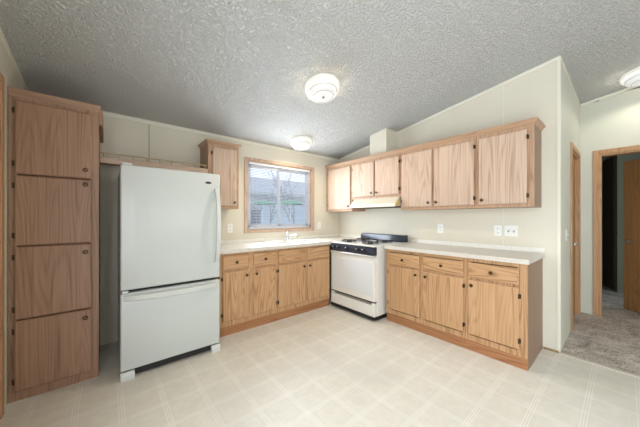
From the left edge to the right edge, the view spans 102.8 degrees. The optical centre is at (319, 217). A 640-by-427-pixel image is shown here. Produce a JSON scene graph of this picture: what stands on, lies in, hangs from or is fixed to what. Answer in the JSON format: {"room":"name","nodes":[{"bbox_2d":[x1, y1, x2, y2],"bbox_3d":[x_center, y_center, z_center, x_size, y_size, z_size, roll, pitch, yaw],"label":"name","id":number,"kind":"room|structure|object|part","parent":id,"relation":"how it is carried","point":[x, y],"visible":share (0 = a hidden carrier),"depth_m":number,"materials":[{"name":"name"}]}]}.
{"room":"kitchen","nodes":[
{"label":"kitchen","id":0,"kind":"room"},
{"bbox_2d":[0,37,23,408],"bbox_3d":[-0.428,-0.226,-0.359,0.100,2.965,6.600,0,0,-40],"label":"wall","id":1,"kind":"structure","parent":0,"point":[11,79],"depth_m":1.71,"materials":[{"name":"beige paint"}]},
{"bbox_2d":[0,72,3,418],"bbox_3d":[-1.765,0.181,1.248,0.114,2.142,0.894,0,0,-40],"label":"door","id":2,"kind":"structure","parent":1,"relation":"in","point":[1,75],"depth_m":1.58,"materials":[{"name":"brown wood"}]},
{"bbox_2d":[0,27,27,89],"bbox_3d":[-1.157,-1.352,0.597,0.010,0.679,4.200,0,0,-40],"label":"trim","id":3,"kind":"structure","parent":1,"relation":"attached to","point":[2,36],"depth_m":1.78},
{"bbox_2d":[100,111,338,345],"bbox_3d":[-1.111,0.105,3.439,3.930,2.304,0.100,0,0,-40],"label":"wall","id":4,"kind":"structure","parent":0,"point":[121,136],"depth_m":2.79,"materials":[{"name":"beige paint"}]},
{"bbox_2d":[149,124,149,161],"bbox_3d":[-1.844,-0.793,2.758,0.008,0.420,0.003,0,0,-40],"label":"trim","id":5,"kind":"structure","parent":4,"relation":"attached to","point":[149,124],"depth_m":2.76,"materials":[{"name":"beige wood"}]},
{"bbox_2d":[100,152,207,172],"bbox_3d":[-1.699,-0.534,2.676,0.913,0.098,0.307,0,0,-40],"label":"shelf","id":6,"kind":"object","parent":4,"relation":"attached to","point":[104,160],"visible":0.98,"depth_m":2.51,"materials":[{"name":"brown wood"}]},
{"bbox_3d":[-1.605,-0.577,2.565,0.900,0.011,0.011,0,0,-40],"label":"rail","id":7,"kind":"part","parent":6,"relation":"part of","materials":[{"name":"brown wood"}]},
{"bbox_2d":[198,138,240,209],"bbox_3d":[-1.198,-0.484,3.061,0.397,0.768,0.360,0,0,-40],"label":"upper cabinet","id":8,"kind":"object","parent":4,"relation":"attached to","point":[221,158],"visible":0.77,"depth_m":2.96,"materials":[{"name":"brown wood"}]},
{"bbox_3d":[-1.205,-0.848,3.071,0.397,0.040,0.336,0,0,-40],"label":"crown molding","id":9,"kind":"part","parent":8,"relation":"part of","materials":[{"name":"brown wood"}]},
{"bbox_3d":[-1.120,-0.465,2.969,0.350,0.731,0.018,0,0,-40],"label":"frame","id":10,"kind":"part","parent":8,"relation":"part of","materials":[{"name":"brown wood"}]},
{"bbox_3d":[-1.103,-0.463,2.958,0.275,0.664,0.020,0,0,-40],"label":"door","id":11,"kind":"part","parent":8,"relation":"part of","materials":[{"name":"brown wood"}]},
{"bbox_2d":[103,112,339,161],"bbox_3d":[-1.077,-1.019,3.398,3.730,0.033,0.008,0,0,-40],"label":"trim","id":12,"kind":"structure","parent":4,"relation":"attached to","point":[104,113],"depth_m":3.12,"materials":[{"name":"beige wood"}]},
{"bbox_2d":[227,224,232,232],"bbox_3d":[-1.170,0.145,3.318,0.072,0.115,0.008,0,0,-40],"label":"wall outlet","id":13,"kind":"object","parent":4,"relation":"attached to","point":[229,226],"visible":1,"depth_m":3.32,"materials":[{"name":"white plastic"}]},
{"bbox_2d":[244,157,313,232],"bbox_3d":[-0.589,-0.299,3.867,1.206,1.036,0.114,0,0,-40],"label":"window","id":14,"kind":"structure","parent":4,"relation":"in","point":[246,159],"depth_m":3.83,"materials":[{"name":"brown wood"}]},
{"bbox_3d":[-0.801,-0.299,3.715,0.510,0.864,0.018,0,0,-40],"label":"sash","id":15,"kind":"part","parent":14,"relation":"part of","materials":[{"name":"plastic"}]},
{"bbox_2d":[248,162,309,228],"bbox_3d":[-0.578,-0.301,3.854,1.065,0.929,0.040,0,0,-40],"label":"blind","id":16,"kind":"object","parent":14,"relation":"attached to","point":[251,163],"visible":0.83,"depth_m":3.81,"materials":[{"name":"plastic"}]},
{"bbox_3d":[-0.580,0.157,3.856,1.065,0.014,0.018,0,0,-40],"label":"rail","id":17,"kind":"part","parent":16,"relation":"part of","materials":[{"name":"plastic"}]},
{"bbox_3d":[-0.436,-0.299,4.046,0.566,0.864,0.018,0,0,-40],"label":"sash","id":18,"kind":"part","parent":14,"relation":"part of","materials":[{"name":"plastic"}]},
{"bbox_2d":[0,0,639,158],"bbox_3d":[2.688,-1.420,2.252,8.230,0.775,6.800,0,0,-40],"label":"ceiling","id":19,"kind":"structure","parent":0,"point":[240,69],"depth_m":2.06,"materials":[{"name":"white paint"}]},
{"bbox_2d":[290,135,311,150],"bbox_3d":[-0.269,-1.043,3.640,0.306,0.158,0.307,0,0,-40],"label":"ceiling light","id":20,"kind":"object","parent":19,"relation":"attached to","point":[302,142],"visible":1,"depth_m":3.54,"materials":[{"name":"white glass"}]},
{"bbox_2d":[305,73,339,102],"bbox_3d":[0.020,-1.212,2.454,0.337,0.160,0.337,0,0,-40],"label":"ceiling light","id":21,"kind":"object","parent":19,"relation":"attached to","point":[324,87],"visible":1,"depth_m":2.36,"materials":[{"name":"white plastic"}]},
{"bbox_2d":[619,66,639,87],"bbox_3d":[3.468,-1.518,2.745,0.337,0.160,0.337,0,0,-40],"label":"ceiling light","id":22,"kind":"object","parent":19,"relation":"attached to","point":[630,79],"visible":1,"depth_m":2.75,"materials":[{"name":"white glass"}]},
{"bbox_2d":[0,284,639,426],"bbox_3d":[2.688,1.285,2.251,8.230,0.064,6.800,0,0,-40],"label":"floor","id":23,"kind":"structure","parent":0,"point":[330,365],"depth_m":1.92,"materials":[{"name":"tile"}]},
{"bbox_2d":[8,86,103,403],"bbox_3d":[-2.099,0.189,2.099,0.488,2.135,0.677,0,0,-40],"label":"pantry cabinet","id":24,"kind":"object","parent":23,"relation":"on","point":[54,142],"visible":1,"depth_m":1.84,"materials":[{"name":"brown wood"}]},
{"bbox_3d":[-1.921,-0.547,1.859,0.394,0.502,0.020,0,0,-40],"label":"door","id":25,"kind":"part","parent":24,"relation":"part of","materials":[{"name":"brown wood"}]},
{"bbox_3d":[-1.921,-0.046,1.859,0.394,0.481,0.020,0,0,-40],"label":"door","id":26,"kind":"part","parent":24,"relation":"part of","materials":[{"name":"brown wood"}]},
{"bbox_3d":[-1.921,0.451,1.859,0.394,0.495,0.020,0,0,-40],"label":"door","id":27,"kind":"part","parent":24,"relation":"part of","materials":[{"name":"brown wood"}]},
{"bbox_3d":[-1.921,0.948,1.859,0.394,0.481,0.020,0,0,-40],"label":"door","id":28,"kind":"part","parent":24,"relation":"part of","materials":[{"name":"brown wood"}]},
{"bbox_3d":[-2.117,-0.853,2.110,0.474,0.050,0.639,0,0,-40],"label":"crown molding","id":29,"kind":"part","parent":24,"relation":"part of","materials":[{"name":"brown wood"}]},
{"bbox_2d":[118,162,220,381],"bbox_3d":[-1.461,0.416,2.459,0.750,1.682,0.874,0,0,-40],"label":"refrigerator","id":30,"kind":"object","parent":23,"relation":"on","point":[169,220],"visible":1,"depth_m":2.16,"materials":[{"name":"metal"}]},
{"bbox_3d":[-1.257,0.080,2.213,0.746,0.974,0.068,0,0,-40],"label":"door","id":31,"kind":"part","parent":30,"relation":"part of","materials":[{"name":"metal"}]},
{"bbox_3d":[-1.257,0.889,2.213,0.746,0.600,0.068,0,0,-40],"label":"freezer drawer","id":32,"kind":"part","parent":30,"relation":"part of","materials":[{"name":"metal"}]},
{"bbox_3d":[-1.220,0.627,2.164,0.696,0.050,0.065,0,0,-40],"label":"drawer handle","id":33,"kind":"part","parent":30,"relation":"part of","materials":[{"name":"plastic"}]},
{"bbox_3d":[-0.950,0.077,2.374,0.042,0.690,0.088,0,0,-40],"label":"door handle","id":34,"kind":"part","parent":30,"relation":"part of","materials":[{"name":"plastic"}]},
{"bbox_2d":[216,249,276,336],"bbox_3d":[-0.956,0.820,3.082,0.686,0.875,0.639,0,0,-40],"label":"base cabinet","id":35,"kind":"object","parent":23,"relation":"on","point":[248,280],"visible":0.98,"depth_m":2.84,"materials":[{"name":"brown wood"}]},
{"bbox_3d":[-0.906,0.484,2.759,0.288,0.153,0.020,0,0,-40],"label":"drawer","id":36,"kind":"part","parent":35,"relation":"part of","materials":[{"name":"brown wood"}]},
{"bbox_3d":[-0.906,0.842,2.759,0.288,0.520,0.020,0,0,-40],"label":"door","id":37,"kind":"part","parent":35,"relation":"part of","materials":[{"name":"brown wood"}]},
{"bbox_3d":[-0.641,0.484,2.980,0.291,0.153,0.020,0,0,-40],"label":"drawer","id":38,"kind":"part","parent":35,"relation":"part of","materials":[{"name":"brown wood"}]},
{"bbox_3d":[-0.641,0.842,2.980,0.291,0.520,0.020,0,0,-40],"label":"door","id":39,"kind":"part","parent":35,"relation":"part of","materials":[{"name":"brown wood"}]},
{"bbox_2d":[220,234,360,253],"bbox_3d":[-0.337,0.339,3.606,2.322,0.084,0.632,0,0,-40],"label":"countertop","id":40,"kind":"structure","parent":35,"relation":"on","point":[243,245],"depth_m":3.33,"materials":[{"name":"laminate"}]},
{"bbox_2d":[281,232,297,240],"bbox_3d":[-0.424,0.275,3.670,0.180,0.122,0.231,0,0,-40],"label":"faucet","id":41,"kind":"object","parent":40,"relation":"on","point":[287,236],"visible":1,"depth_m":3.70,"materials":[{"name":"silver metal"}]},
{"bbox_2d":[264,239,319,243],"bbox_3d":[-0.385,0.408,3.591,0.720,0.144,0.420,0,0,-40],"label":"sink","id":42,"kind":"object","parent":40,"relation":"in","point":[294,240],"visible":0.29,"depth_m":3.62,"materials":[{"name":"ceramic"}]},
{"bbox_3d":[-0.502,0.411,3.466,0.310,0.138,0.310,0,0,-40],"label":"bowl","id":43,"kind":"part","parent":42,"relation":"part of","materials":[{"name":"ceramic"}]},
{"bbox_3d":[-0.241,0.411,3.685,0.310,0.138,0.310,0,0,-40],"label":"bowl","id":44,"kind":"part","parent":42,"relation":"part of","materials":[{"name":"ceramic"}]},
{"bbox_2d":[277,244,329,319],"bbox_3d":[-0.364,0.820,3.577,0.856,0.875,0.639,0,0,-40],"label":"base cabinet","id":45,"kind":"object","parent":23,"relation":"on","point":[303,273],"visible":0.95,"depth_m":3.32,"materials":[{"name":"brown wood"}]},
{"bbox_3d":[-0.347,0.484,3.226,0.403,0.153,0.020,0,0,-40],"label":"false drawer","id":46,"kind":"part","parent":45,"relation":"part of","materials":[{"name":"brown wood"}]},
{"bbox_3d":[-0.347,0.842,3.226,0.403,0.520,0.020,0,0,-40],"label":"door","id":47,"kind":"part","parent":45,"relation":"part of","materials":[{"name":"brown wood"}]},
{"bbox_3d":[-0.018,0.484,3.502,0.391,0.153,0.020,0,0,-40],"label":"false drawer","id":48,"kind":"part","parent":45,"relation":"part of","materials":[{"name":"brown wood"}]},
{"bbox_3d":[-0.018,0.842,3.502,0.391,0.520,0.020,0,0,-40],"label":"door","id":49,"kind":"part","parent":45,"relation":"part of","materials":[{"name":"brown wood"}]},
{"bbox_2d":[330,233,407,320],"bbox_3d":[0.670,0.752,3.571,0.772,1.011,0.779,0,0,-40],"label":"gas stove","id":50,"kind":"object","parent":23,"relation":"on","point":[358,266],"visible":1,"depth_m":3.29,"materials":[{"name":"metal"}]},
{"bbox_3d":[0.405,0.757,3.351,0.002,0.400,0.685,0,0,-40],"label":"door panel","id":51,"kind":"part","parent":50,"relation":"part of","materials":[{"name":"metal"}]},
{"bbox_3d":[0.415,0.479,3.360,0.065,0.027,0.767,0,0,-40],"label":"handle","id":52,"kind":"part","parent":50,"relation":"part of","materials":[{"name":"white metal"}]},
{"bbox_3d":[0.417,0.411,3.362,0.059,0.092,0.771,0,0,-40],"label":"control panel","id":53,"kind":"part","parent":50,"relation":"part of","materials":[{"name":"black glass"}]},
{"bbox_3d":[0.422,1.121,3.365,0.047,0.162,0.767,0,0,-40],"label":"storage drawer","id":54,"kind":"part","parent":50,"relation":"part of","materials":[{"name":"metal"}]},
{"bbox_3d":[0.423,0.757,3.366,0.044,0.530,0.767,0,0,-40],"label":"oven door","id":55,"kind":"part","parent":50,"relation":"part of","materials":[{"name":"metal"}]},
{"bbox_2d":[332,240,407,246],"bbox_3d":[0.680,0.352,3.581,0.740,0.018,0.779,0,0,-40],"label":"cooktop","id":56,"kind":"object","parent":50,"relation":"in","point":[347,243],"depth_m":3.42,"materials":[{"name":"metal"}]},
{"bbox_3d":[0.930,0.249,3.791,0.092,0.005,0.769,0,0,-40],"label":"backguard trim","id":57,"kind":"part","parent":50,"relation":"part of","materials":[{"name":"metal"}]},
{"bbox_2d":[386,249,466,348],"bbox_3d":[1.307,0.820,2.952,0.639,0.875,0.902,0,0,-40],"label":"base cabinet","id":58,"kind":"object","parent":23,"relation":"on","point":[426,293],"visible":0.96,"depth_m":2.71,"materials":[{"name":"brown wood"}]},
{"bbox_3d":[0.955,0.491,2.936,0.020,0.138,0.398,0,0,-40],"label":"drawer","id":59,"kind":"part","parent":58,"relation":"part of","materials":[{"name":"brown wood"}]},
{"bbox_3d":[0.955,0.840,2.936,0.020,0.510,0.398,0,0,-40],"label":"door","id":60,"kind":"part","parent":58,"relation":"part of","materials":[{"name":"brown wood"}]},
{"bbox_3d":[1.239,0.491,2.597,0.020,0.138,0.404,0,0,-40],"label":"drawer","id":61,"kind":"part","parent":58,"relation":"part of","materials":[{"name":"brown wood"}]},
{"bbox_3d":[1.239,0.840,2.597,0.020,0.510,0.404,0,0,-40],"label":"door","id":62,"kind":"part","parent":58,"relation":"part of","materials":[{"name":"brown wood"}]},
{"bbox_2d":[384,239,544,264],"bbox_3d":[1.464,0.338,2.772,0.631,0.086,1.388,0,0,-40],"label":"countertop","id":63,"kind":"structure","parent":58,"relation":"on","point":[501,253],"depth_m":2.62,"materials":[{"name":"laminate"}]},
{"bbox_2d":[466,258,542,370],"bbox_3d":[1.746,0.820,2.428,0.639,0.875,0.462,0,0,-40],"label":"base cabinet","id":64,"kind":"object","parent":23,"relation":"on","point":[504,300],"visible":0.94,"depth_m":2.24,"materials":[{"name":"laminate"}]},
{"bbox_3d":[1.520,0.491,2.262,0.020,0.138,0.387,0,0,-40],"label":"drawer","id":65,"kind":"part","parent":64,"relation":"part of","materials":[{"name":"brown wood"}]},
{"bbox_3d":[1.520,0.840,2.262,0.020,0.510,0.387,0,0,-40],"label":"door","id":66,"kind":"part","parent":64,"relation":"part of","materials":[{"name":"brown wood"}]},
{"bbox_2d":[560,352,639,377],"bbox_3d":[3.044,1.252,1.367,0.042,0.009,2.588,0,0,-40],"label":"trim","id":67,"kind":"structure","parent":23,"relation":"on","point":[561,353],"depth_m":2.15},
{"bbox_2d":[339,61,561,352],"bbox_3d":[1.324,-0.118,3.514,0.100,2.752,2.912,0,0,-40],"label":"wall","id":68,"kind":"structure","parent":0,"point":[533,94],"depth_m":2.69,"materials":[{"name":"beige paint"}]},
{"bbox_2d":[325,160,364,211],"bbox_3d":[0.402,-0.484,4.251,0.360,0.779,0.594,0,0,-40],"label":"upper cabinet","id":69,"kind":"object","parent":68,"relation":"attached to","point":[339,175],"visible":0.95,"depth_m":4.12,"materials":[{"name":"brown wood"}]},
{"bbox_3d":[0.409,-0.850,4.257,0.341,0.046,0.594,0,0,-40],"label":"crown molding","id":70,"kind":"part","parent":69,"relation":"part of","materials":[{"name":"brown wood"}]},
{"bbox_3d":[0.305,-0.459,4.147,0.020,0.667,0.513,0,0,-40],"label":"door","id":71,"kind":"part","parent":69,"relation":"part of","materials":[{"name":"brown wood"}]},
{"bbox_3d":[0.309,-0.462,4.173,0.018,0.736,0.594,0,0,-40],"label":"frame","id":72,"kind":"part","parent":69,"relation":"part of","materials":[{"name":"brown wood"}]},
{"bbox_2d":[350,197,400,208],"bbox_3d":[0.857,-0.199,3.652,0.418,0.134,0.780,0,0,-40],"label":"range hood","id":73,"kind":"object","parent":68,"relation":"attached to","point":[387,202],"visible":0.95,"depth_m":3.49,"materials":[{"name":"metal"}]},
{"bbox_2d":[351,149,400,199],"bbox_3d":[0.866,-0.571,3.696,0.360,0.605,0.852,0,0,-40],"label":"upper cabinet","id":74,"kind":"object","parent":68,"relation":"attached to","point":[377,175],"visible":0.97,"depth_m":3.54,"materials":[{"name":"brown wood"}]},
{"bbox_3d":[0.628,-0.546,3.761,0.020,0.493,0.406,0,0,-40],"label":"door","id":75,"kind":"part","parent":74,"relation":"part of","materials":[{"name":"brown wood"}]},
{"bbox_3d":[0.874,-0.851,3.702,0.341,0.046,0.852,0,0,-40],"label":"crown molding","id":76,"kind":"part","parent":74,"relation":"part of","materials":[{"name":"brown wood"}]},
{"bbox_2d":[370,128,396,155],"bbox_3d":[0.920,-1.046,3.715,0.259,0.366,0.285,0,0,-40],"label":"vent duct","id":77,"kind":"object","parent":74,"relation":"on","point":[385,140],"depth_m":3.61,"materials":[{"name":"beige paint"}]},
{"bbox_3d":[0.897,-0.546,3.440,0.020,0.493,0.380,0,0,-40],"label":"door","id":78,"kind":"part","parent":74,"relation":"part of","materials":[{"name":"brown wood"}]},
{"bbox_2d":[438,224,442,232],"bbox_3d":[1.510,0.141,3.206,0.008,0.115,0.072,0,0,-40],"label":"wall outlet","id":79,"kind":"object","parent":68,"relation":"attached to","point":[440,226],"visible":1,"depth_m":3.20,"materials":[{"name":"white plastic"}]},
{"bbox_2d":[400,131,485,209],"bbox_3d":[1.421,-0.484,3.033,0.360,0.779,0.875,0,0,-40],"label":"upper cabinet","id":80,"kind":"object","parent":68,"relation":"attached to","point":[441,174],"visible":0.98,"depth_m":2.88,"materials":[{"name":"brown wood"}]},
{"bbox_3d":[1.170,-0.459,3.115,0.020,0.667,0.391,0,0,-40],"label":"door","id":81,"kind":"part","parent":80,"relation":"part of","materials":[{"name":"brown wood"}]},
{"bbox_3d":[1.429,-0.851,3.039,0.341,0.046,0.875,0,0,-40],"label":"crown molding","id":82,"kind":"part","parent":80,"relation":"part of","materials":[{"name":"brown wood"}]},
{"bbox_3d":[1.446,-0.459,2.784,0.020,0.667,0.416,0,0,-40],"label":"door","id":83,"kind":"part","parent":80,"relation":"part of","materials":[{"name":"brown wood"}]},
{"bbox_2d":[339,56,559,159],"bbox_3d":[1.282,-1.255,3.479,0.008,0.476,2.912,0,0,-40],"label":"trim","id":84,"kind":"structure","parent":68,"relation":"attached to","point":[558,57],"depth_m":2.88,"materials":[{"name":"beige wood"}]},
{"bbox_2d":[401,85,503,244],"bbox_3d":[1.154,-0.549,3.636,0.002,1.694,2.447,0,0,-40],"label":"trim","id":85,"kind":"structure","parent":68,"relation":"attached to","point":[503,85],"depth_m":2.70,"materials":[{"name":"beige wood"}]},
{"bbox_2d":[494,225,501,235],"bbox_3d":[1.905,0.142,2.735,0.008,0.115,0.072,0,0,-40],"label":"wall outlet","id":86,"kind":"object","parent":68,"relation":"attached to","point":[497,228],"visible":1,"depth_m":2.73,"materials":[{"name":"white plastic"}]},
{"bbox_2d":[504,225,517,236],"bbox_3d":[1.975,0.142,2.644,0.016,0.115,0.118,0,0,-40],"label":"light switch","id":87,"kind":"object","parent":68,"relation":"attached to","point":[509,230],"visible":1,"depth_m":2.64,"materials":[{"name":"white plastic"}]},
{"bbox_2d":[476,117,545,208],"bbox_3d":[1.859,-0.484,2.510,0.360,0.779,0.486,0,0,-40],"label":"upper cabinet","id":88,"kind":"object","parent":68,"relation":"attached to","point":[508,155],"visible":1,"depth_m":2.39,"materials":[{"name":"laminate"}]},
{"bbox_3d":[1.734,-0.459,2.441,0.020,0.667,0.387,0,0,-40],"label":"door","id":89,"kind":"part","parent":88,"relation":"part of","materials":[{"name":"brown wood"}]},
{"bbox_3d":[1.866,-0.851,2.517,0.341,0.046,0.486,0,0,-40],"label":"crown molding","id":90,"kind":"part","parent":88,"relation":"part of","materials":[{"name":"brown wood"}]},
{"bbox_2d":[544,347,558,352],"bbox_3d":[2.175,1.249,2.405,0.015,0.016,0.105,0,0,-40],"label":"baseboard","id":91,"kind":"structure","parent":68,"relation":"attached to","point":[546,348],"depth_m":2.40,"materials":[{"name":"brown wood"}]},
{"bbox_2d":[557,56,560,351],"bbox_3d":[2.221,-0.123,2.375,0.022,2.736,0.022,0,0,-40],"label":"trim","id":92,"kind":"structure","parent":68,"relation":"attached to","point":[558,60],"depth_m":2.37,"materials":[{"name":"beige wood"}]},
{"bbox_2d":[562,65,579,347],"bbox_3d":[2.836,-0.117,2.946,1.490,2.748,0.100,0,0,-40],"label":"wall","id":93,"kind":"structure","parent":0,"point":[570,106],"depth_m":2.67,"materials":[{"name":"beige paint"}]},
{"bbox_2d":[561,56,579,105],"bbox_3d":[2.840,-1.478,2.879,1.570,0.028,0.008,0,0,-40],"label":"trim","id":94,"kind":"structure","parent":93,"relation":"attached to","point":[562,61],"depth_m":2.74,"materials":[{"name":"beige wood"}]},
{"bbox_2d":[571,142,580,330],"bbox_3d":[3.058,0.211,3.105,0.819,2.082,0.140,0,0,-40],"label":"door","id":95,"kind":"structure","parent":93,"relation":"in","point":[575,158],"depth_m":3.30,"materials":[{"name":"brown wood"}]},
{"bbox_2d":[602,155,616,161],"bbox_3d":[6.707,-0.193,3.783,0.100,2.900,3.788,0,0,-40],"label":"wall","id":96,"kind":"structure","parent":0,"point":[608,157],"depth_m":5.02,"materials":[{"name":"paint"}]},
{"bbox_2d":[580,88,639,313],"bbox_3d":[4.630,-0.225,2.043,0.100,2.965,3.788,0,0,-40],"label":"wall","id":97,"kind":"structure","parent":0,"point":[613,121],"depth_m":3.30,"materials":[{"name":"beige paint"}]},
{"bbox_2d":[581,86,638,105],"bbox_3d":[3.853,-1.578,2.886,0.008,0.227,1.278,0,0,-40],"label":"trim","id":98,"kind":"structure","parent":97,"relation":"attached to","point":[628,88],"depth_m":3.19,"materials":[{"name":"beige wood"}]},
{"bbox_2d":[593,145,639,315],"bbox_3d":[4.011,0.201,3.176,0.636,2.102,0.814,0,0,-40],"label":"door","id":99,"kind":"structure","parent":97,"relation":"in","point":[631,168],"depth_m":3.29,"materials":[{"name":"brown wood"}]},
{"bbox_2d":[617,153,639,292],"bbox_3d":[5.571,-0.142,3.612,0.100,2.800,1.785,0,0,-40],"label":"wall","id":100,"kind":"structure","parent":0,"point":[621,159],"depth_m":4.24,"materials":[{"name":"grey paint"}]},
{"bbox_2d":[602,156,616,290],"bbox_3d":[5.228,0.100,4.599,0.105,2.285,0.677,0,0,34],"label":"door","id":101,"kind":"structure","parent":100,"relation":"in","point":[609,166],"depth_m":4.50,"materials":[{"name":"paint"}]},
{"bbox_3d":[-15.270,1.942,31.037,70.000,0.150,59.400,0,0,-40],"label":"floor","id":102,"kind":"structure","parent":0,"visible":0},
{"bbox_2d":[251,201,275,222],"bbox_3d":[-1.575,0.704,7.029,0.711,2.310,0.711,0,0,-17],"label":"parasol","id":103,"kind":"object","parent":102,"relation":"on","point":[254,201],"visible":0.21,"depth_m":6.96,"materials":[{"name":"green fabric"}]},
{"bbox_2d":[251,185,292,223],"bbox_3d":[-1.891,0.395,8.091,1.971,2.931,1.192,0,0,8],"label":"bare tree","id":104,"kind":"object","parent":102,"relation":"on","point":[268,185],"visible":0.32,"depth_m":8.13,"materials":[{"name":"grey plant"}]},
{"bbox_2d":[251,177,304,223],"bbox_3d":[-4.966,-0.388,16.398,10.000,4.500,5.880,0,0,-40],"label":"neighbouring house","id":105,"kind":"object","parent":102,"relation":"on","point":[302,192],"visible":0.04,"depth_m":15.58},
{"bbox_2d":[266,173,303,223],"bbox_3d":[-1.984,-0.616,12.043,1.817,4.956,2.117,0,0,25],"label":"bare tree","id":106,"kind":"object","parent":102,"relation":"on","point":[284,209],"visible":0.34,"depth_m":12.13,"materials":[{"name":"grey plant"}]},
{"bbox_2d":[280,201,302,223],"bbox_3d":[-0.881,0.674,7.610,0.721,2.370,0.721,0,0,28],"label":"parasol","id":107,"kind":"object","parent":102,"relation":"on","point":[286,201],"visible":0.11,"depth_m":7.44,"materials":[{"name":"green fabric"}]}
]}

